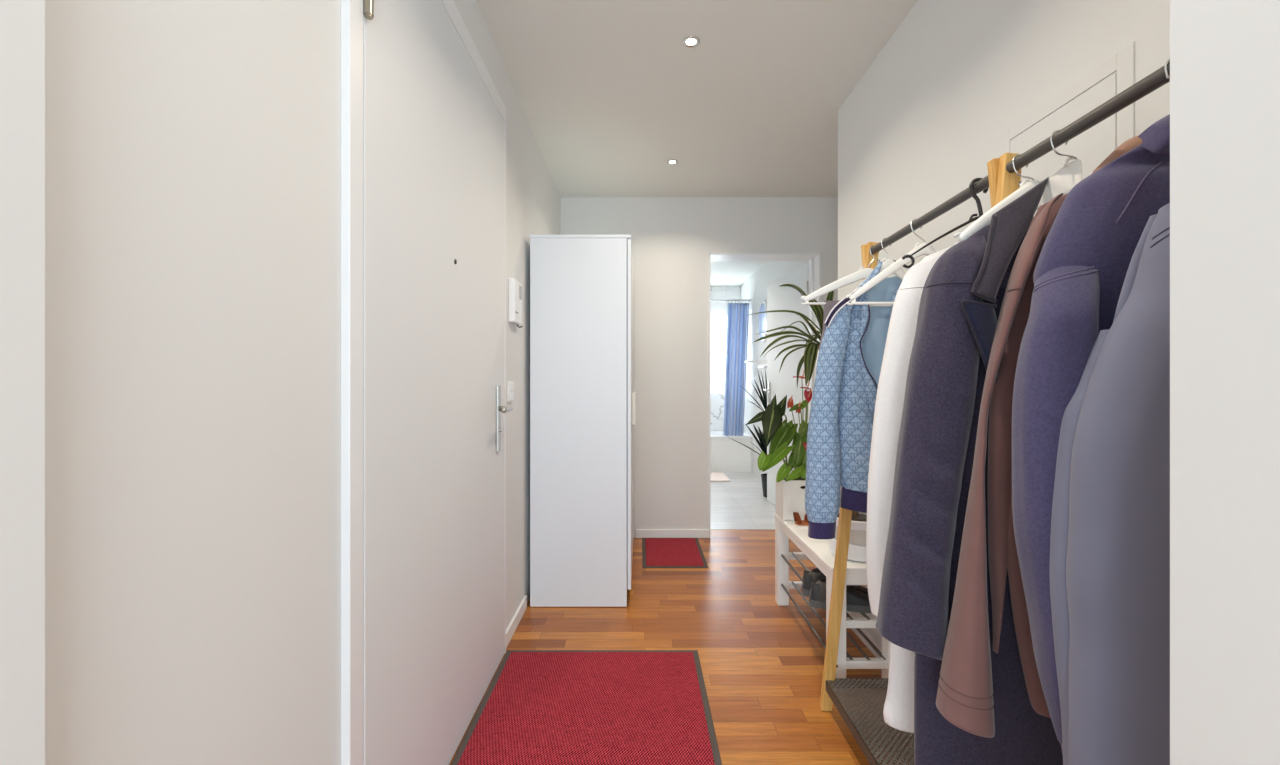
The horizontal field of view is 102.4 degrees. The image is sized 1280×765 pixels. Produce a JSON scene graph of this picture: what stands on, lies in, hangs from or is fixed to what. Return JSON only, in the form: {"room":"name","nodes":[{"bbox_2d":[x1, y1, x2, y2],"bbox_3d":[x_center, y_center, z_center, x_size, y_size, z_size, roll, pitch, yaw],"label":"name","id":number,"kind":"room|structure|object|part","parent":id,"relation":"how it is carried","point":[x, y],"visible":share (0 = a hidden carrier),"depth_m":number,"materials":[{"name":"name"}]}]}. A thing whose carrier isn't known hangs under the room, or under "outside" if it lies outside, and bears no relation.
{"room":"entrance hallway","nodes":[
{"label":"entrance hallway","id":0,"kind":"room"},
{"bbox_2d":[45,0,560,764],"bbox_3d":[-0.634,-0.108,2.085,0.120,2.457,3.270,0,0,0],"label":"wall","id":1,"kind":"structure","parent":0,"point":[193,147],"depth_m":0.67,"materials":[{"name":"white paint"}]},
{"bbox_2d":[341,0,512,764],"bbox_3d":[-0.542,-0.010,1.563,0.103,2.260,1.153,0,0,0],"label":"door","id":2,"kind":"structure","parent":1,"relation":"in","point":[424,408],"depth_m":1.30,"materials":[{"name":"paint"}]},
{"bbox_3d":[-0.551,0.140,2.005,0.010,0.260,0.040,0,0,0],"label":"handle plate","id":3,"kind":"part","parent":2,"relation":"part of","materials":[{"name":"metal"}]},
{"bbox_3d":[-0.519,0.102,1.951,0.057,0.019,0.131,0,0,0],"label":"lever","id":4,"kind":"part","parent":2,"relation":"part of","materials":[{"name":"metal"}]},
{"bbox_2d":[507,381,513,401],"bbox_3d":[-0.568,0.040,2.265,0.013,0.090,0.080,0,0,0],"label":"light switch","id":5,"kind":"object","parent":1,"relation":"attached to","point":[510,385],"visible":1,"depth_m":2.24,"materials":[{"name":"white plastic"}]},
{"bbox_2d":[510,392,513,399],"bbox_3d":[-0.564,0.060,2.265,0.004,0.034,0.060,0,0,0],"label":"socket","id":6,"kind":"object","parent":5,"relation":"attached to","point":[511,393],"depth_m":2.26,"materials":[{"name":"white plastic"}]},
{"bbox_2d":[509,278,522,327],"bbox_3d":[-0.556,-0.353,2.315,0.036,0.204,0.140,0,0,0],"label":"intercom","id":7,"kind":"object","parent":1,"relation":"attached to","point":[515,288],"visible":1,"depth_m":2.26,"materials":[{"name":"white plastic"}]},
{"bbox_2d":[506,595,526,647],"bbox_3d":[-0.568,1.090,2.353,0.012,0.060,0.425,0,0,0],"label":"baseboard","id":8,"kind":"structure","parent":1,"relation":"attached to","point":[510,630],"depth_m":2.34,"materials":[{"name":"paint"}]},
{"bbox_2d":[0,0,1279,764],"bbox_3d":[0.000,-0.108,0.325,6.000,2.457,0.250,0,0,0],"label":"wall","id":9,"kind":"structure","parent":0,"point":[1225,54],"depth_m":0.42,"materials":[{"name":"white paint"}]},
{"bbox_2d":[449,472,913,764],"bbox_3d":[0.000,1.159,2.325,6.000,0.082,9.850,0,0,0],"label":"floor","id":10,"kind":"structure","parent":0,"point":[762,663],"depth_m":2.29,"materials":[{"name":"brown wood"}]},
{"bbox_2d":[530,235,635,606],"bbox_3d":[-0.287,0.192,3.131,0.524,1.856,1.142,0,0,0],"label":"wardrobe","id":11,"kind":"object","parent":10,"relation":"on","point":[583,396],"visible":1,"depth_m":2.56,"materials":[{"name":"wood"}]},
{"bbox_3d":[-0.296,-0.728,3.131,0.505,0.016,1.142,0,0,0],"label":"panel","id":12,"kind":"part","parent":11,"relation":"part of","materials":[{"name":"wood"}]},
{"bbox_3d":[-0.053,0.158,2.752,0.018,1.749,0.376,0,0,0],"label":"door","id":13,"kind":"part","parent":11,"relation":"part of","materials":[{"name":"wood"}]},
{"bbox_3d":[-0.053,0.158,3.131,0.018,1.749,0.376,0,0,0],"label":"door","id":14,"kind":"part","parent":11,"relation":"part of","materials":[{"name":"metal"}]},
{"bbox_3d":[-0.053,0.158,3.510,0.018,1.749,0.376,0,0,0],"label":"door","id":15,"kind":"part","parent":11,"relation":"part of","materials":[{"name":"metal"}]},
{"bbox_3d":[-0.035,0.150,2.902,0.020,0.180,0.018,0,0,0],"label":"handle","id":16,"kind":"part","parent":11,"relation":"part of","materials":[{"name":"white paint"}]},
{"bbox_2d":[451,650,721,764],"bbox_3d":[-0.157,1.115,1.558,0.794,0.008,1.176,0,0,0],"label":"door mat","id":17,"kind":"object","parent":10,"relation":"on","point":[539,707],"visible":1,"depth_m":1.73,"materials":[{"name":"carpet"}]},
{"bbox_2d":[642,538,707,567],"bbox_3d":[0.214,1.115,3.402,0.398,0.008,0.595,0,0,0],"label":"door mat","id":18,"kind":"object","parent":10,"relation":"on","point":[656,552],"visible":1,"depth_m":3.35,"materials":[{"name":"carpet"}]},
{"bbox_2d":[711,472,729,481],"bbox_3d":[0.735,1.109,6.060,0.570,0.015,0.520,0,0,0],"label":"bath mat","id":19,"kind":"object","parent":10,"relation":"on","point":[715,476],"visible":0.44,"depth_m":5.97,"materials":[{"name":"beige fabric"}]},
{"bbox_2d":[711,431,751,471],"bbox_3d":[0.450,0.891,6.775,1.880,0.453,0.750,0,0,0],"label":"bathtub","id":20,"kind":"object","parent":10,"relation":"on","point":[727,455],"visible":0.31,"depth_m":6.41,"materials":[{"name":"white ceramic"}]},
{"bbox_2d":[711,431,751,437],"bbox_3d":[0.450,0.863,6.775,1.880,0.395,0.750,0,0,0],"label":"tub basin","id":21,"kind":"object","parent":20,"relation":"in","point":[714,434],"depth_m":6.47,"materials":[{"name":"white ceramic"}]},
{"bbox_2d":[730,369,766,497],"bbox_3d":[1.153,0.487,5.006,0.548,1.260,0.286,0,0,-29],"label":"tree","id":22,"kind":"object","parent":10,"relation":"on","point":[762,444],"visible":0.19,"depth_m":5.02,"materials":[{"name":"green plant"}]},
{"bbox_3d":[1.262,1.010,5.030,0.160,0.215,0.160,0,0,0],"label":"pot","id":23,"kind":"part","parent":22,"relation":"part of","materials":[{"name":"black"}]},
{"bbox_2d":[775,513,889,689],"bbox_3d":[0.823,0.895,2.250,0.265,0.450,0.780,0,0,0],"label":"bench","id":24,"kind":"object","parent":10,"relation":"on","point":[817,551],"visible":0.56,"depth_m":2.01,"materials":[{"name":"white paint"}]},
{"bbox_3d":[0.720,0.906,2.611,0.055,0.428,0.055,0,0,0],"label":"leg","id":25,"kind":"part","parent":24,"relation":"part of","materials":[{"name":"white paint"}]},
{"bbox_2d":[776,476,805,520],"bbox_3d":[0.796,0.572,2.560,0.208,0.194,0.140,0,0,0],"label":"storage box","id":26,"kind":"object","parent":24,"relation":"on","point":[790,495],"visible":0.5,"depth_m":2.49,"materials":[{"name":"white paint"}]},
{"bbox_2d":[746,393,787,476],"bbox_3d":[0.642,0.272,2.503,0.218,0.438,0.144,0,0,-25],"label":"alocasia","id":27,"kind":"object","parent":26,"relation":"on","point":[771,418],"visible":0.89,"depth_m":2.46,"materials":[{"name":"plant"}]},
{"bbox_2d":[758,371,811,481],"bbox_3d":[0.737,0.215,2.460,0.384,0.554,0.196,0,0,-39],"label":"anthurium","id":28,"kind":"object","parent":26,"relation":"on","point":[779,449],"visible":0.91,"depth_m":2.48,"materials":[{"name":"green plant"}]},
{"bbox_2d":[787,397,793,407],"bbox_3d":[0.729,0.100,2.498,0.030,0.061,0.015,0,0,19],"label":"flower","id":29,"kind":"object","parent":28,"relation":"on","point":[790,403],"depth_m":2.50,"materials":[{"name":"red plant"}]},
{"bbox_2d":[804,389,811,402],"bbox_3d":[0.815,0.064,2.497,0.038,0.067,0.013,0,0,16],"label":"flower","id":30,"kind":"object","parent":28,"relation":"on","point":[807,394],"depth_m":2.50,"materials":[{"name":"red plant"}]},
{"bbox_3d":[0.823,1.028,2.614,0.165,0.028,0.028,0,0,0],"label":"shelf rail","id":31,"kind":"part","parent":24,"relation":"part of","materials":[{"name":"white paint"}]},
{"bbox_3d":[0.823,0.880,2.614,0.165,0.028,0.028,0,0,0],"label":"shelf rail","id":32,"kind":"part","parent":24,"relation":"part of","materials":[{"name":"white paint"}]},
{"bbox_2d":[793,512,808,525],"bbox_3d":[0.806,0.641,2.435,0.160,0.055,0.058,0,0,0],"label":"sandal","id":33,"kind":"object","parent":24,"relation":"on","point":[797,519],"visible":0.55,"depth_m":2.42,"materials":[{"name":"brown leather"}]},
{"bbox_3d":[0.713,1.016,2.250,0.012,0.012,0.740,0,0,0],"label":"rod","id":34,"kind":"part","parent":24,"relation":"part of","materials":[{"name":"metal"}]},
{"bbox_3d":[0.713,0.868,2.250,0.012,0.012,0.740,0,0,0],"label":"rod","id":35,"kind":"part","parent":24,"relation":"part of","materials":[{"name":"metal"}]},
{"bbox_2d":[749,284,866,561],"bbox_3d":[0.700,0.132,2.140,0.498,1.075,0.478,0,0,0],"label":"dracaena","id":36,"kind":"object","parent":24,"relation":"on","point":[857,541],"visible":0.48,"depth_m":2.10,"materials":[{"name":"green plant"}]},
{"bbox_2d":[834,509,866,544],"bbox_3d":[0.845,0.562,2.005,0.202,0.093,0.202,0,0,0],"label":"pot","id":37,"kind":"object","parent":36,"relation":"on","point":[859,519],"depth_m":1.92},
{"bbox_3d":[0.818,0.192,2.097,0.028,0.696,0.179,0,0,-21],"label":"stem","id":38,"kind":"part","parent":36,"relation":"part of","materials":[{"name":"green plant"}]},
{"bbox_3d":[0.823,0.681,2.250,0.265,0.022,0.780,0,0,0],"label":"seat","id":39,"kind":"part","parent":24,"relation":"part of","materials":[{"name":"white paint"}]},
{"bbox_3d":[0.775,1.016,2.250,0.012,0.012,0.740,0,0,0],"label":"rod","id":40,"kind":"part","parent":24,"relation":"part of","materials":[{"name":"metal"}]},
{"bbox_3d":[0.775,0.868,2.250,0.012,0.012,0.740,0,0,0],"label":"rod","id":41,"kind":"part","parent":24,"relation":"part of","materials":[{"name":"metal"}]},
{"bbox_2d":[801,568,867,596],"bbox_3d":[0.795,0.809,2.087,0.272,0.105,0.093,0,0,12],"label":"shoe","id":42,"kind":"object","parent":24,"relation":"on","point":[816,574],"visible":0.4,"depth_m":2.08,"materials":[{"name":"leather"}]},
{"bbox_3d":[0.720,0.906,1.889,0.055,0.428,0.055,0,0,0],"label":"leg","id":43,"kind":"part","parent":24,"relation":"part of","materials":[{"name":"white paint"}]},
{"bbox_3d":[0.837,0.868,2.250,0.012,0.012,0.740,0,0,0],"label":"rod","id":44,"kind":"part","parent":24,"relation":"part of","materials":[{"name":"metal"}]},
{"bbox_2d":[808,577,870,612],"bbox_3d":[0.791,0.809,1.982,0.272,0.105,0.093,0,0,14],"label":"shoe","id":45,"kind":"object","parent":24,"relation":"on","point":[856,601],"visible":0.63,"depth_m":1.96,"materials":[{"name":"rubber"}]},
{"bbox_3d":[0.837,1.016,2.250,0.012,0.012,0.740,0,0,0],"label":"rod","id":46,"kind":"part","parent":24,"relation":"part of","materials":[{"name":"metal"}]},
{"bbox_3d":[0.823,0.880,1.886,0.165,0.028,0.028,0,0,0],"label":"shelf rail","id":47,"kind":"part","parent":24,"relation":"part of","materials":[{"name":"white paint"}]},
{"bbox_3d":[0.899,1.016,2.250,0.012,0.012,0.740,0,0,0],"label":"rod","id":48,"kind":"part","parent":24,"relation":"part of","materials":[{"name":"metal"}]},
{"bbox_3d":[0.823,1.028,1.886,0.165,0.028,0.028,0,0,0],"label":"shelf rail","id":49,"kind":"part","parent":24,"relation":"part of","materials":[{"name":"white paint"}]},
{"bbox_3d":[0.925,0.906,1.889,0.055,0.428,0.055,0,0,0],"label":"leg","id":50,"kind":"part","parent":24,"relation":"part of","materials":[{"name":"white paint"}]},
{"bbox_2d":[820,62,1169,764],"bbox_3d":[0.775,0.319,1.148,0.315,1.598,1.297,0,0,0],"label":"clothes rack","id":51,"kind":"object","parent":10,"relation":"on","point":[1002,180],"visible":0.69,"depth_m":1.48,"materials":[{"name":"black metal"}]},
{"bbox_2d":[800,245,888,304],"bbox_3d":[0.748,-0.363,1.738,0.414,0.202,0.016,0,0,0],"label":"hanger","id":52,"kind":"object","parent":51,"relation":"hanging from","point":[862,274],"visible":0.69,"depth_m":1.73,"materials":[{"name":"white plastic"}]},
{"bbox_2d":[819,300,840,349],"bbox_3d":[0.735,0.009,1.738,0.287,0.572,0.036,0,0,0],"label":"shirt","id":53,"kind":"object","parent":52,"relation":"hanging from","point":[829,305],"visible":0.05,"depth_m":1.73,"materials":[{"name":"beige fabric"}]},
{"bbox_3d":[0.718,0.319,1.764,0.198,1.598,0.021,0,0,0],"label":"leg","id":54,"kind":"part","parent":51,"relation":"part of","materials":[{"name":"brown wood"}]},
{"bbox_3d":[0.851,0.320,1.786,0.164,1.598,0.021,0,0,0],"label":"leg","id":55,"kind":"part","parent":51,"relation":"part of","materials":[{"name":"brown wood"}]},
{"bbox_2d":[826,678,913,764],"bbox_3d":[0.778,1.015,1.133,0.293,0.002,1.265,0,0,0],"label":"shelf","id":56,"kind":"object","parent":51,"relation":"attached to","point":[830,682],"depth_m":1.55,"materials":[{"name":"black metal"}]},
{"bbox_2d":[869,238,905,306],"bbox_3d":[0.793,-0.354,1.650,0.285,0.221,0.016,0,0,0],"label":"hanger","id":57,"kind":"object","parent":51,"relation":"hanging from","point":[900,273],"visible":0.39,"depth_m":1.64,"materials":[{"name":"white plastic"}]},
{"bbox_2d":[805,260,901,538],"bbox_3d":[0.738,0.043,1.649,0.432,0.883,0.108,0,0,-15],"label":"jacket","id":58,"kind":"object","parent":57,"relation":"hanging from","point":[851,352],"visible":0.56,"depth_m":1.61,"materials":[{"name":"blue fabric"}]},
{"bbox_3d":[0.692,0.030,1.639,0.135,0.646,0.055,0,0,0],"label":"panel","id":59,"kind":"part","parent":58,"relation":"part of","materials":[{"name":"blue fabric"}]},
{"bbox_3d":[0.793,-0.008,1.685,0.235,0.707,0.028,0,0,0],"label":"panel","id":60,"kind":"part","parent":58,"relation":"part of","materials":[{"name":"fabric"}]},
{"bbox_3d":[0.834,0.008,1.646,0.092,0.671,0.043,0,0,0],"label":"panel","id":61,"kind":"part","parent":58,"relation":"part of","materials":[{"name":"white fabric"}]},
{"bbox_2d":[846,219,935,304],"bbox_3d":[0.769,-0.341,1.460,0.372,0.245,0.016,0,0,0],"label":"hanger","id":62,"kind":"object","parent":51,"relation":"hanging from","point":[928,250],"visible":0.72,"depth_m":1.45,"materials":[{"name":"white plastic"}]},
{"bbox_2d":[902,178,988,267],"bbox_3d":[0.777,-0.365,1.180,0.353,0.208,0.008,0,0,0],"label":"hanger","id":63,"kind":"object","parent":51,"relation":"hanging from","point":[971,188],"visible":0.7,"depth_m":1.18,"materials":[{"name":"black plastic"}]},
{"bbox_2d":[866,245,953,732],"bbox_3d":[0.734,0.231,1.193,0.423,1.181,0.103,0,0,0],"label":"coat","id":64,"kind":"object","parent":63,"relation":"hanging from","point":[898,711],"visible":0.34,"depth_m":1.16,"materials":[{"name":"white fabric"}]},
{"bbox_3d":[0.841,0.320,1.104,0.183,1.598,0.021,0,0,0],"label":"leg","id":65,"kind":"part","parent":51,"relation":"part of","materials":[{"name":"brown wood"}]},
{"bbox_2d":[953,154,1040,244],"bbox_3d":[0.793,-0.369,1.045,0.314,0.190,0.026,0,0,0],"label":"hanger","id":66,"kind":"object","parent":51,"relation":"hanging from","point":[985,219],"visible":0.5,"depth_m":1.04,"materials":[{"name":"white plastic"}]},
{"bbox_2d":[876,177,1062,764],"bbox_3d":[0.695,0.228,0.981,0.474,1.261,0.173,0,0,0],"label":"overcoat","id":67,"kind":"object","parent":66,"relation":"hanging from","point":[963,292],"visible":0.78,"depth_m":0.95,"materials":[{"name":"blue fabric"}]},
{"bbox_3d":[0.708,0.320,1.082,0.179,1.598,0.021,0,0,0],"label":"leg","id":68,"kind":"part","parent":51,"relation":"part of","materials":[{"name":"brown wood"}]},
{"bbox_3d":[0.775,-0.448,1.145,0.024,0.024,1.290,0,0,2],"label":"rail","id":69,"kind":"part","parent":51,"relation":"part of","materials":[{"name":"black metal"}]},
{"bbox_2d":[1036,130,1081,209],"bbox_3d":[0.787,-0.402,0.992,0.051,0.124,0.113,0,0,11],"label":"hanger","id":70,"kind":"object","parent":51,"relation":"hanging from","point":[1067,177],"visible":0.53,"depth_m":0.96,"materials":[{"name":"white plastic"}]},
{"bbox_2d":[936,135,1141,737],"bbox_3d":[0.692,0.088,0.912,0.339,1.022,0.120,0,0,0],"label":"coat","id":71,"kind":"object","parent":70,"relation":"hanging from","point":[965,692],"visible":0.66,"depth_m":0.89,"materials":[{"name":"brown fabric"}]},
{"bbox_3d":[0.739,0.066,0.940,0.198,0.852,0.059,0,0,0],"label":"panel","id":72,"kind":"part","parent":71,"relation":"part of","materials":[{"name":"purple fabric"}]},
{"bbox_3d":[0.751,0.127,0.925,0.185,0.944,0.045,0,0,0],"label":"panel","id":73,"kind":"part","parent":71,"relation":"part of","materials":[{"name":"blue fabric"}]},
{"bbox_2d":[1164,59,1169,80],"bbox_3d":[0.820,-0.341,0.776,0.147,0.247,0.104,0,0,0],"label":"hanger","id":74,"kind":"object","parent":51,"relation":"hanging from","point":[1168,61],"visible":0.1,"depth_m":0.73,"materials":[{"name":"silver metal"}]},
{"bbox_2d":[1012,114,1169,755],"bbox_3d":[0.767,0.119,0.795,0.393,1.038,0.148,0,0,0],"label":"coat","id":75,"kind":"object","parent":74,"relation":"hanging from","point":[1082,265],"visible":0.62,"depth_m":0.77,"materials":[{"name":"fabric"}]},
{"bbox_2d":[476,0,917,196],"bbox_3d":[0.000,-1.387,0.560,6.000,0.100,6.320,0,0,0],"label":"ceiling","id":76,"kind":"structure","parent":0,"point":[608,92],"depth_m":2.32,"materials":[{"name":"white paint"}]},
{"bbox_2d":[667,160,677,164],"bbox_3d":[0.197,-1.334,3.120,0.067,0.005,0.067,0,0,0],"label":"recessed light","id":77,"kind":"object","parent":76,"relation":"in","point":[671,162],"visible":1,"depth_m":3.12,"materials":[{"name":"silver metal"}]},
{"bbox_2d":[682,36,699,47],"bbox_3d":[0.200,-1.334,2.020,0.067,0.005,0.067,0,0,0],"label":"recessed light","id":78,"kind":"object","parent":76,"relation":"in","point":[691,41],"visible":1,"depth_m":2.02,"materials":[{"name":"silver metal"}]},
{"bbox_2d":[561,197,837,537],"bbox_3d":[0.553,-0.108,3.820,2.494,2.457,0.200,0,0,0],"label":"wall","id":79,"kind":"structure","parent":0,"point":[673,238],"depth_m":3.72,"materials":[{"name":"white paint"}]},
{"bbox_2d":[636,529,708,537],"bbox_3d":[0.235,1.090,3.714,0.530,0.060,0.012,0,0,0],"label":"baseboard","id":80,"kind":"structure","parent":79,"relation":"attached to","point":[640,533],"depth_m":3.71,"materials":[{"name":"paint"}]},
{"bbox_2d":[709,252,820,537],"bbox_3d":[0.910,0.090,4.286,0.830,2.060,1.156,0,0,0],"label":"door frame","id":81,"kind":"structure","parent":79,"relation":"in","point":[807,277],"depth_m":4.22,"materials":[{"name":"paint"}]},
{"bbox_3d":[1.175,0.095,4.747,0.065,0.190,0.136,0,0,0],"label":"handle","id":82,"kind":"part","parent":81,"relation":"part of","materials":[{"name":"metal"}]},
{"bbox_2d":[711,286,739,430],"bbox_3d":[0.450,-0.108,7.230,1.900,2.457,0.140,0,0,0],"label":"wall","id":83,"kind":"structure","parent":0,"point":[717,292],"depth_m":7.16,"materials":[{"name":"white paint"}]},
{"bbox_2d":[711,316,726,392],"bbox_3d":[0.825,-0.386,7.090,0.970,1.071,0.031,0,0,0],"label":"window","id":84,"kind":"structure","parent":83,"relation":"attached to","point":[718,323],"depth_m":7.09,"materials":[{"name":"white glass"}]},
{"bbox_2d":[711,261,765,285],"bbox_3d":[0.800,-1.387,5.585,2.800,0.100,3.330,0,0,0],"label":"ceiling","id":85,"kind":"structure","parent":0,"point":[723,273],"depth_m":6.20,"materials":[{"name":"white paint"}]},
{"bbox_2d":[740,261,807,478],"bbox_3d":[1.447,-0.108,5.585,0.106,2.457,3.330,0,0,0],"label":"wall","id":86,"kind":"structure","parent":0,"point":[754,288],"depth_m":6.16,"materials":[{"name":"white paint"}]},
{"bbox_2d":[711,299,750,300],"bbox_3d":[0.447,-1.030,6.455,1.894,0.022,0.022,0,0,0],"label":"shower rail","id":87,"kind":"object","parent":86,"relation":"attached to","point":[711,299],"visible":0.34,"depth_m":6.45,"materials":[{"name":"silver metal"}]},
{"bbox_2d":[723,299,749,435],"bbox_3d":[1.208,-0.185,6.455,0.326,1.730,0.058,0,0,0],"label":"shower curtain","id":88,"kind":"object","parent":87,"relation":"hanging from","point":[737,313],"visible":0.98,"depth_m":6.46,"materials":[{"name":"blue fabric"}]},
{"bbox_2d":[745,360,766,367],"bbox_3d":[1.267,-0.195,5.435,0.254,0.110,0.370,0,0,0],"label":"shelf","id":89,"kind":"object","parent":86,"relation":"attached to","point":[748,361],"visible":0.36,"depth_m":5.45,"materials":[{"name":"white plastic"}]},
{"bbox_2d":[758,301,766,342],"bbox_3d":[1.383,-0.680,5.780,0.022,0.468,0.408,0,0,0],"label":"wall mirror","id":90,"kind":"object","parent":86,"relation":"attached to","point":[762,322],"visible":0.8,"depth_m":5.77,"materials":[{"name":"clear glass"}]},
{"bbox_2d":[838,0,1169,645],"bbox_3d":[1.032,-0.108,1.490,0.120,2.457,2.080,0,0,0],"label":"wall","id":91,"kind":"structure","parent":0,"point":[926,119],"depth_m":1.61,"materials":[{"name":"white paint"}]},
{"bbox_2d":[847,611,881,657],"bbox_3d":[0.966,1.090,1.490,0.012,0.060,2.080,0,0,0],"label":"baseboard","id":92,"kind":"structure","parent":91,"relation":"attached to","point":[871,638],"depth_m":2.16,"materials":[{"name":"paint"}]},
{"bbox_2d":[1000,41,1134,216],"bbox_3d":[0.970,-0.375,1.198,0.004,0.590,0.374,0,0,0],"label":"electrical panel","id":93,"kind":"object","parent":91,"relation":"attached to","point":[1095,144],"visible":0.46,"depth_m":1.12,"materials":[{"name":"white metal"}]},
{"bbox_3d":[0.970,-0.375,1.198,0.004,0.514,0.298,0,0,0],"label":"panel door","id":94,"kind":"part","parent":93,"relation":"part of","materials":[{"name":"white metal"}]},
{"bbox_3d":[0.970,-0.375,1.198,0.004,0.590,0.374,0,0,0],"label":"frame","id":95,"kind":"part","parent":93,"relation":"part of","materials":[{"name":"white metal"}]},
{"bbox_3d":[0.760,-0.336,0.620,0.178,0.256,0.025,0,0,0],"label":"hanger","id":96,"kind":"object","parent":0,"visible":0},
{"bbox_2d":[1049,203,1169,764],"bbox_3d":[0.735,0.194,0.682,0.323,0.910,0.120,0,0,0],"label":"jacket","id":97,"kind":"object","parent":96,"relation":"hanging from","point":[1109,566],"visible":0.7,"depth_m":0.65,"materials":[{"name":"grey fabric"}]}
]}

